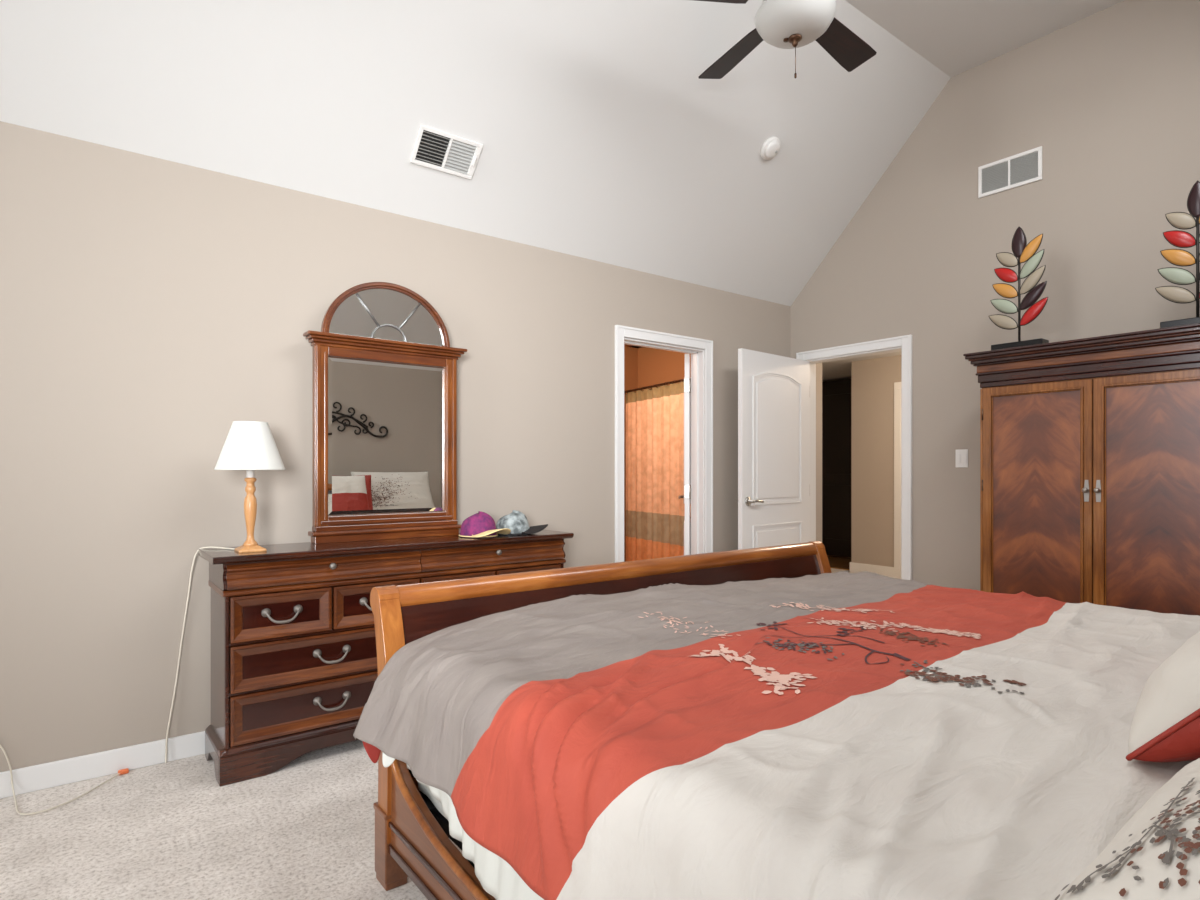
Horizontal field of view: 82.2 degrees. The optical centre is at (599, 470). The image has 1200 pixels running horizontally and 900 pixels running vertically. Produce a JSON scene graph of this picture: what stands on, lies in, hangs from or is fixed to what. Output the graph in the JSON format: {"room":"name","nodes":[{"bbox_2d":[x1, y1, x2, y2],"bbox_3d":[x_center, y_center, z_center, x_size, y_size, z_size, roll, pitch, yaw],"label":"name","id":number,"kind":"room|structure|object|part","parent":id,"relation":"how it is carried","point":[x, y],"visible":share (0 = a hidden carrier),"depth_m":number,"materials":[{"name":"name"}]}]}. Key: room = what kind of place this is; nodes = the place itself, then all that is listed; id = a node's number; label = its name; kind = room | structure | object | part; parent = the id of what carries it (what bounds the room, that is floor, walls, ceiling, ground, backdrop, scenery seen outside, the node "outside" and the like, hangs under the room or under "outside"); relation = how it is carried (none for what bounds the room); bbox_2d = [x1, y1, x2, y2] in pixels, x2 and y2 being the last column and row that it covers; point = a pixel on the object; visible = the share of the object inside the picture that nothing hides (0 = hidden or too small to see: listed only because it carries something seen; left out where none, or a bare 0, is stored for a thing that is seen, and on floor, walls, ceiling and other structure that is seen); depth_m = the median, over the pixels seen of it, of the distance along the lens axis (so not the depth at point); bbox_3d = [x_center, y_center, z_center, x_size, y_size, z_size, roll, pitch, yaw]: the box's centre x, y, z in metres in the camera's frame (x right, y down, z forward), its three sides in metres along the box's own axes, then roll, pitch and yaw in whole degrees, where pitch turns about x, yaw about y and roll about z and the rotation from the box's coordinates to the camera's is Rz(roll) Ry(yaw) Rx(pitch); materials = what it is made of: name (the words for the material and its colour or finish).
{"room":"bedroom","nodes":[
{"label":"bedroom","id":0,"kind":"room"},
{"bbox_2d":[0,121,790,771],"bbox_3d":[-1.501,-0.070,3.137,7.702,2.660,0.120,0,0,-38],"label":"wall","id":1,"kind":"structure","parent":0,"point":[150,306],"depth_m":2.90,"materials":[{"name":"beige paint"}]},
{"bbox_2d":[0,731,204,798],"bbox_3d":[-1.460,1.153,3.084,7.462,0.095,0.014,0,0,-38],"label":"baseboard","id":2,"kind":"structure","parent":1,"relation":"attached to","point":[90,766],"depth_m":2.69,"materials":[{"name":"white wood"}]},
{"bbox_2d":[0,555,850,899],"bbox_3d":[0.612,1.224,4.359,12.300,0.072,7.050,0,0,-38],"label":"floor","id":3,"kind":"structure","parent":0,"point":[304,829],"depth_m":2.26,"materials":[{"name":"beige carpet"}]},
{"bbox_2d":[0,745,128,814],"bbox_3d":[-2.009,1.060,2.508,0.491,0.276,0.236,0,0,-38],"label":"power cord","id":4,"kind":"object","parent":3,"relation":"on","point":[122,771],"visible":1,"depth_m":2.52,"materials":[{"name":"beige plastic"}]},
{"bbox_2d":[198,510,573,786],"bbox_3d":[-0.886,0.701,3.210,1.664,0.998,0.436,0,0,-38],"label":"dresser","id":5,"kind":"object","parent":3,"relation":"on","point":[294,670],"depth_m":2.83,"materials":[{"name":"brown wood"}]},
{"bbox_2d":[165,421,284,762],"bbox_3d":[-1.516,0.499,2.833,0.472,1.389,0.258,0,0,23],"label":"table lamp","id":6,"kind":"object","parent":5,"relation":"on","point":[250,446],"visible":1,"depth_m":2.74,"materials":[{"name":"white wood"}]},
{"bbox_3d":[-1.618,0.755,2.836,0.321,0.877,0.080,0,0,1],"label":"cord","id":7,"kind":"part","parent":6,"relation":"part of","materials":[{"name":"beige plastic"}]},
{"bbox_3d":[-1.418,-0.099,2.791,0.258,0.194,0.258,0,0,-38],"label":"lamp shade","id":8,"kind":"part","parent":6,"relation":"part of","materials":[{"name":"white fabric"}]},
{"bbox_2d":[246,470,254,477],"bbox_3d":[-1.418,-0.005,2.791,0.030,0.068,0.030,0,0,-38],"label":"socket","id":9,"kind":"object","parent":6,"relation":"attached to","point":[249,473],"depth_m":2.78,"materials":[{"name":"white plastic"}]},
{"bbox_3d":[-1.274,0.576,2.761,0.376,0.176,0.026,0,0,-38],"label":"drawer","id":10,"kind":"part","parent":5,"relation":"part of","materials":[{"name":"orange wood"}]},
{"bbox_3d":[-1.268,0.579,2.753,0.156,0.065,0.033,0,0,-38],"label":"handle","id":11,"kind":"part","parent":5,"relation":"part of","materials":[{"name":"grey metal"}]},
{"bbox_3d":[-1.120,0.769,2.881,0.765,0.178,0.026,0,0,-38],"label":"drawer","id":12,"kind":"part","parent":5,"relation":"part of","materials":[{"name":"orange wood"}]},
{"bbox_3d":[-1.120,0.966,2.881,0.765,0.188,0.026,0,0,-38],"label":"drawer","id":13,"kind":"part","parent":5,"relation":"part of","materials":[{"name":"orange wood"}]},
{"bbox_3d":[-1.122,0.408,2.874,0.779,0.100,0.030,0,0,-38],"label":"drawer","id":14,"kind":"part","parent":5,"relation":"part of","materials":[{"name":"orange wood"}]},
{"bbox_3d":[-1.114,0.969,2.872,0.156,0.065,0.033,0,0,-38],"label":"handle","id":15,"kind":"part","parent":5,"relation":"part of","materials":[{"name":"grey metal"}]},
{"bbox_3d":[-1.114,0.771,2.872,0.156,0.065,0.033,0,0,-38],"label":"handle","id":16,"kind":"part","parent":5,"relation":"part of","materials":[{"name":"grey metal"}]},
{"bbox_3d":[-1.113,0.397,2.863,0.028,0.028,0.031,0,0,-38],"label":"knob","id":17,"kind":"part","parent":5,"relation":"part of","materials":[{"name":"grey metal"}]},
{"bbox_3d":[-0.962,0.579,2.989,0.156,0.065,0.033,0,0,-38],"label":"handle","id":18,"kind":"part","parent":5,"relation":"part of","materials":[{"name":"grey metal"}]},
{"bbox_3d":[-0.969,0.576,2.998,0.376,0.176,0.026,0,0,-38],"label":"drawer","id":19,"kind":"part","parent":5,"relation":"part of","materials":[{"name":"orange wood"}]},
{"bbox_2d":[303,282,466,543],"bbox_3d":[-1.006,-0.286,3.295,0.770,1.227,0.096,0,0,-38],"label":"dresser mirror","id":20,"kind":"object","parent":5,"relation":"on","point":[384,363],"visible":0.97,"depth_m":3.28,"materials":[{"name":"brown wood"}]},
{"bbox_3d":[-1.004,-0.590,3.293,0.770,0.055,0.091,0,0,-38],"label":"cornice","id":21,"kind":"part","parent":20,"relation":"part of","materials":[{"name":"wood"}]},
{"bbox_3d":[-1.016,-0.157,3.308,0.576,0.730,0.008,0,0,-38],"label":"glass","id":22,"kind":"part","parent":20,"relation":"part of","materials":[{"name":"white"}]},
{"bbox_3d":[-1.015,-0.745,3.307,0.568,0.255,0.005,0,0,-38],"label":"arch glass","id":23,"kind":"part","parent":20,"relation":"part of","materials":[{"name":"white"}]},
{"bbox_3d":[-1.013,0.230,3.304,0.644,0.044,0.047,0,0,-38],"label":"rail","id":24,"kind":"part","parent":20,"relation":"part of","materials":[{"name":"wood"}]},
{"bbox_3d":[-1.015,-0.548,3.307,0.576,0.053,0.040,0,0,-38],"label":"rail","id":25,"kind":"part","parent":20,"relation":"part of","materials":[{"name":"wood"}]},
{"bbox_3d":[-0.913,0.473,3.245,1.590,0.023,0.349,0,0,-38],"label":"waist moulding","id":26,"kind":"part","parent":5,"relation":"part of","materials":[{"name":"orange wood"}]},
{"bbox_3d":[-0.663,0.576,3.234,0.376,0.176,0.026,0,0,-38],"label":"drawer","id":27,"kind":"part","parent":5,"relation":"part of","materials":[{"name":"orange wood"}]},
{"bbox_3d":[-0.604,0.264,3.414,0.191,0.123,0.175,0,0,37],"label":"crown","id":28,"kind":"part","parent":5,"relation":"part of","materials":[{"name":"fabric"}]},
{"bbox_3d":[-0.570,0.264,3.388,0.291,0.123,0.194,0,0,37],"label":"baseball cap","id":29,"kind":"part","parent":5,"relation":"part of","materials":[{"name":"purple fabric"}]},
{"bbox_3d":[-0.502,0.408,3.353,0.779,0.100,0.030,0,0,-38],"label":"drawer","id":30,"kind":"part","parent":5,"relation":"part of","materials":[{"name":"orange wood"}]},
{"bbox_3d":[-0.452,0.265,3.544,0.188,0.121,0.172,0,0,-8],"label":"crown","id":31,"kind":"part","parent":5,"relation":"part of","materials":[{"name":"grey fabric"}]},
{"bbox_3d":[-0.410,0.265,3.549,0.286,0.121,0.190,0,0,-8],"label":"baseball cap","id":32,"kind":"part","parent":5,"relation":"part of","materials":[{"name":"grey fabric"}]},
{"bbox_3d":[-0.358,0.576,3.470,0.376,0.176,0.026,0,0,-38],"label":"drawer","id":33,"kind":"part","parent":5,"relation":"part of","materials":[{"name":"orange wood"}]},
{"bbox_2d":[370,541,831,899],"bbox_3d":[0.903,0.660,1.801,2.212,1.080,2.371,0,0,-38],"label":"sleigh bed","id":34,"kind":"object","parent":3,"relation":"on","point":[412,837],"visible":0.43,"depth_m":2.11,"materials":[{"name":"brown wood"}]},
{"bbox_3d":[-0.623,0.773,2.028,0.062,0.855,0.145,0,0,-38],"label":"post","id":35,"kind":"part","parent":34,"relation":"part of","materials":[{"name":"brown wood"}]},
{"bbox_3d":[0.038,1.045,1.136,0.008,0.090,2.090,0,0,-38],"label":"moulding","id":36,"kind":"part","parent":34,"relation":"part of","materials":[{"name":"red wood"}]},
{"bbox_2d":[418,782,445,817],"bbox_3d":[0.910,0.806,1.815,2.106,0.213,2.056,0,0,-38],"label":"box spring","id":37,"kind":"object","parent":34,"relation":"on","point":[422,788],"visible":0.02,"depth_m":1.89,"materials":[{"name":"white fabric"}]},
{"bbox_3d":[0.904,0.599,1.811,2.107,0.198,2.052,0,0,-38],"label":"mattress","id":38,"kind":"object","parent":37,"relation":"on","visible":0},
{"bbox_2d":[353,571,1199,899],"bbox_3d":[0.862,0.602,1.822,2.409,0.388,2.020,0,0,-38],"label":"comforter","id":39,"kind":"object","parent":38,"relation":"on","point":[842,735],"visible":0.97,"depth_m":1.26,"materials":[{"name":"beige fabric"}]},
{"bbox_2d":[1055,758,1199,899],"bbox_3d":[0.812,0.344,0.691,0.644,0.265,0.452,0,0,-38],"label":"pillow sham","id":40,"kind":"object","parent":39,"relation":"on","point":[1155,855],"visible":1,"depth_m":0.67,"materials":[{"name":"beige fabric"}]},
{"bbox_2d":[1126,631,1199,761],"bbox_3d":[1.055,0.285,1.067,0.445,0.321,0.302,0,0,-38],"label":"throw pillow","id":41,"kind":"object","parent":39,"relation":"on","point":[1165,727],"visible":1,"depth_m":1.02,"materials":[{"name":"beige fabric"}]},
{"bbox_3d":[0.905,0.938,1.799,2.098,0.045,2.060,0,0,-38],"label":"support frame","id":42,"kind":"part","parent":34,"relation":"part of","materials":[{"name":"black metal"}]},
{"bbox_3d":[0.040,0.848,1.137,0.022,0.236,2.129,0,0,-38],"label":"moulding","id":43,"kind":"part","parent":34,"relation":"part of","materials":[{"name":"brown wood"}]},
{"bbox_3d":[0.053,0.911,1.147,0.030,0.358,2.110,0,0,-38],"label":"rail","id":44,"kind":"part","parent":34,"relation":"part of","materials":[{"name":"brown wood"}]},
{"bbox_2d":[407,764,543,899],"bbox_3d":[0.032,0.768,1.140,0.070,0.295,1.967,0,0,-37],"label":"sheet","id":45,"kind":"object","parent":34,"relation":"hanging from","point":[495,875],"visible":0.15,"depth_m":1.49,"materials":[{"name":"white fabric"}]},
{"bbox_3d":[0.218,0.694,2.687,2.108,0.692,0.126,0,0,-38],"label":"footboard","id":46,"kind":"part","parent":34,"relation":"part of","materials":[{"name":"brown wood"}]},
{"bbox_3d":[1.067,0.773,3.335,0.062,0.855,0.145,0,0,-38],"label":"post","id":47,"kind":"part","parent":34,"relation":"part of","materials":[{"name":"brown wood"}]},
{"bbox_2d":[963,323,1199,615],"bbox_3d":[2.554,0.285,3.447,0.606,1.830,1.154,0,0,-38],"label":"armoire","id":48,"kind":"object","parent":3,"relation":"on","point":[1090,447],"visible":0.7,"depth_m":3.28,"materials":[{"name":"brown wood"}]},
{"bbox_2d":[989,226,1048,349],"bbox_3d":[2.224,-0.964,3.663,0.090,0.668,0.291,0,0,-38],"label":"leaf sculpture","id":49,"kind":"object","parent":48,"relation":"on","point":[1023,252],"visible":1,"depth_m":3.65,"materials":[{"name":"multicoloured metal"}]},
{"bbox_3d":[2.229,-0.925,3.657,0.011,0.510,0.012,0,0,-38],"label":"stem","id":50,"kind":"part","parent":49,"relation":"part of","materials":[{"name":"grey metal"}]},
{"bbox_3d":[2.218,0.310,3.505,0.009,1.400,0.398,0,0,-38],"label":"panel","id":51,"kind":"part","parent":48,"relation":"part of","materials":[{"name":"brown wood"}]},
{"bbox_3d":[2.212,0.310,3.501,0.026,1.500,0.498,0,0,-38],"label":"door","id":52,"kind":"part","parent":48,"relation":"part of","materials":[{"name":"brown wood"}]},
{"bbox_3d":[2.554,-0.537,3.447,0.606,0.185,1.154,0,0,-38],"label":"cornice","id":53,"kind":"part","parent":48,"relation":"part of","materials":[{"name":"brown wood"}]},
{"bbox_3d":[2.333,0.098,3.307,0.033,0.105,0.026,0,0,-38],"label":"knob","id":54,"kind":"part","parent":48,"relation":"part of","materials":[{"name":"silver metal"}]},
{"bbox_3d":[2.363,0.098,3.269,0.033,0.105,0.026,0,0,-38],"label":"knob","id":55,"kind":"part","parent":48,"relation":"part of","materials":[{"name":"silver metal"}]},
{"bbox_3d":[2.520,0.310,3.102,0.026,1.500,0.498,0,0,-38],"label":"door","id":56,"kind":"part","parent":48,"relation":"part of","materials":[{"name":"brown wood"}]},
{"bbox_3d":[2.526,0.310,3.107,0.009,1.400,0.398,0,0,-38],"label":"panel","id":57,"kind":"part","parent":48,"relation":"part of","materials":[{"name":"brown wood"}]},
{"bbox_2d":[1155,180,1199,327],"bbox_3d":[2.671,-0.964,3.085,0.090,0.668,0.291,0,0,-38],"label":"leaf sculpture","id":58,"kind":"object","parent":48,"relation":"on","point":[1179,220],"visible":1,"depth_m":3.11,"materials":[{"name":"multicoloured metal"}]},
{"bbox_3d":[2.675,-0.925,3.079,0.011,0.510,0.012,0,0,-38],"label":"stem","id":59,"kind":"part","parent":58,"relation":"part of","materials":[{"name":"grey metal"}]},
{"bbox_2d":[0,0,1123,381],"bbox_3d":[0.573,-1.944,4.392,12.520,1.331,7.151,0,0,-38],"label":"ceiling","id":60,"kind":"structure","parent":0,"point":[595,122],"depth_m":3.41,"materials":[{"name":"white paint"}]},
{"bbox_2d":[410,124,482,178],"bbox_3d":[-0.738,-1.532,3.321,0.320,0.134,0.134,0,0,-38],"label":"ceiling vent","id":61,"kind":"object","parent":60,"relation":"in","point":[439,150],"visible":1,"depth_m":3.31,"materials":[{"name":"white plastic"}]},
{"bbox_2d":[415,130,450,165],"bbox_3d":[-0.797,-1.532,3.276,0.136,0.010,0.144,0,-45,-38],"label":"grille","id":62,"kind":"object","parent":61,"relation":"attached to","point":[433,147],"depth_m":3.28,"materials":[{"name":"grey metal"}]},
{"bbox_2d":[444,139,475,173],"bbox_3d":[-0.684,-1.532,3.362,0.124,0.010,0.145,0,-45,-38],"label":"grille","id":63,"kind":"object","parent":61,"relation":"attached to","point":[459,154],"depth_m":3.36,"materials":[{"name":"grey metal"}]},
{"bbox_2d":[760,136,780,159],"bbox_3d":[1.032,-1.947,4.159,0.136,0.107,0.107,0,0,-42],"label":"smoke detector","id":64,"kind":"object","parent":60,"relation":"attached to","point":[770,148],"visible":1,"depth_m":4.13,"materials":[{"name":"white plastic"}]},
{"bbox_2d":[694,0,876,78],"bbox_3d":[0.846,-2.092,2.966,1.220,0.835,1.240,0,0,-38],"label":"ceiling fan","id":65,"kind":"object","parent":60,"relation":"hanging from","point":[784,24],"visible":1,"depth_m":2.97,"materials":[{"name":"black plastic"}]},
{"bbox_3d":[0.418,-2.000,2.881,0.435,0.038,0.145,0,0,-8],"label":"blade","id":66,"kind":"part","parent":65,"relation":"part of","materials":[{"name":"brown wood"}]},
{"bbox_3d":[0.651,-2.000,3.314,0.145,0.038,0.435,0,0,-26],"label":"blade","id":67,"kind":"part","parent":65,"relation":"part of","materials":[{"name":"brown wood"}]},
{"bbox_3d":[0.813,-1.762,2.945,0.055,0.173,0.023,0,0,16],"label":"pull chain","id":68,"kind":"part","parent":65,"relation":"part of","materials":[{"name":"brown metal"}]},
{"bbox_3d":[0.832,-1.899,2.937,0.336,0.102,0.336,0,0,-38],"label":"lamp shade","id":69,"kind":"part","parent":65,"relation":"part of","materials":[{"name":"white glass"}]},
{"bbox_3d":[1.134,-2.000,3.226,0.435,0.038,0.145,0,0,-44],"label":"blade","id":70,"kind":"part","parent":65,"relation":"part of","materials":[{"name":"brown wood"}]},
{"bbox_2d":[624,346,690,561],"bbox_3d":[-0.258,-0.040,5.501,3.320,2.480,2.100,0,0,-38],"label":"wall","id":71,"kind":"structure","parent":0,"point":[643,366],"depth_m":7.10,"materials":[{"name":"brown paint"}]},
{"bbox_2d":[624,379,690,560],"bbox_3d":[0.630,0.133,6.310,0.056,1.894,1.730,0,0,-28],"label":"shower curtain","id":72,"kind":"object","parent":71,"relation":"hanging from","point":[655,514],"visible":0.6,"depth_m":6.50,"materials":[{"name":"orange fabric"}]},
{"bbox_3d":[0.631,-0.795,6.310,0.043,0.039,1.730,0,0,-28],"label":"curtain rod","id":73,"kind":"part","parent":72,"relation":"part of","materials":[{"name":"brown metal"}]},
{"bbox_2d":[615,325,712,562],"bbox_3d":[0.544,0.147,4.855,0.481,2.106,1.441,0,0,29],"label":"door frame","id":74,"kind":"structure","parent":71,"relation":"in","point":[698,388],"depth_m":4.78,"materials":[{"name":"white wood"}]},
{"bbox_2d":[816,355,900,566],"bbox_3d":[3.390,-0.040,7.045,4.818,2.480,6.400,0,0,-38],"label":"wall","id":75,"kind":"structure","parent":0,"point":[872,380],"depth_m":7.85,"materials":[{"name":"beige paint"}]},
{"bbox_2d":[822,378,850,556],"bbox_3d":[3.149,-0.035,9.689,0.065,2.430,1.680,0,0,-38],"label":"door","id":76,"kind":"structure","parent":75,"relation":"in","point":[836,394],"depth_m":9.49,"materials":[{"name":"brown wood"}]},
{"bbox_2d":[850,562,893,577],"bbox_3d":[4.282,1.140,6.479,0.140,0.120,4.215,0,0,-38],"label":"baseboard","id":77,"kind":"structure","parent":75,"relation":"attached to","point":[854,567],"depth_m":7.87,"materials":[{"name":"white wood"}]},
{"bbox_2d":[894,382,900,578],"bbox_3d":[3.573,0.110,7.293,0.025,2.180,0.950,0,0,-38],"label":"trim","id":78,"kind":"structure","parent":75,"relation":"attached to","point":[897,385],"depth_m":7.63,"materials":[{"name":"white wood"}]},
{"bbox_2d":[791,0,1199,590],"bbox_3d":[2.731,-0.625,3.861,0.120,3.770,3.910,0,0,-38],"label":"wall","id":79,"kind":"structure","parent":0,"point":[1110,97],"depth_m":4.13,"materials":[{"name":"beige paint"}]},
{"bbox_2d":[737,335,911,579],"bbox_3d":[1.518,0.147,4.731,0.975,2.106,0.912,0,0,-38],"label":"door","id":80,"kind":"structure","parent":79,"relation":"in","point":[776,500],"depth_m":4.87,"materials":[{"name":"white wood"}]},
{"bbox_3d":[1.029,0.210,4.740,0.144,0.064,0.152,0,0,-42],"label":"handle","id":81,"kind":"part","parent":80,"relation":"part of","materials":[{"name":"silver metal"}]},
{"bbox_3d":[1.799,0.147,4.949,0.024,2.106,0.912,0,0,-38],"label":"casing","id":82,"kind":"part","parent":80,"relation":"part of","materials":[{"name":"white wood"}]},
{"bbox_2d":[956,449,967,467],"bbox_3d":[2.280,-0.076,4.338,0.010,0.114,0.076,0,0,-38],"label":"light switch","id":83,"kind":"object","parent":79,"relation":"attached to","point":[961,454],"visible":1,"depth_m":4.34,"materials":[{"name":"white plastic"}]},
{"bbox_2d":[978,146,1041,197],"bbox_3d":[2.449,-1.780,4.117,0.012,0.192,0.351,0,0,-38],"label":"air vent","id":84,"kind":"object","parent":79,"relation":"in","point":[1023,168],"visible":1,"depth_m":4.11,"materials":[{"name":"white plastic"}]},
{"bbox_2d":[982,161,1007,193],"bbox_3d":[2.401,-1.780,4.182,0.008,0.152,0.150,0,0,-38],"label":"grille","id":85,"kind":"object","parent":84,"relation":"attached to","point":[994,174],"depth_m":4.18,"materials":[{"name":"grey metal"}]},
{"bbox_2d":[1010,151,1037,184],"bbox_3d":[2.499,-1.780,4.054,0.008,0.152,0.150,0,0,-38],"label":"grille","id":86,"kind":"object","parent":84,"relation":"attached to","point":[1024,165],"depth_m":4.05,"materials":[{"name":"grey metal"}]}
]}

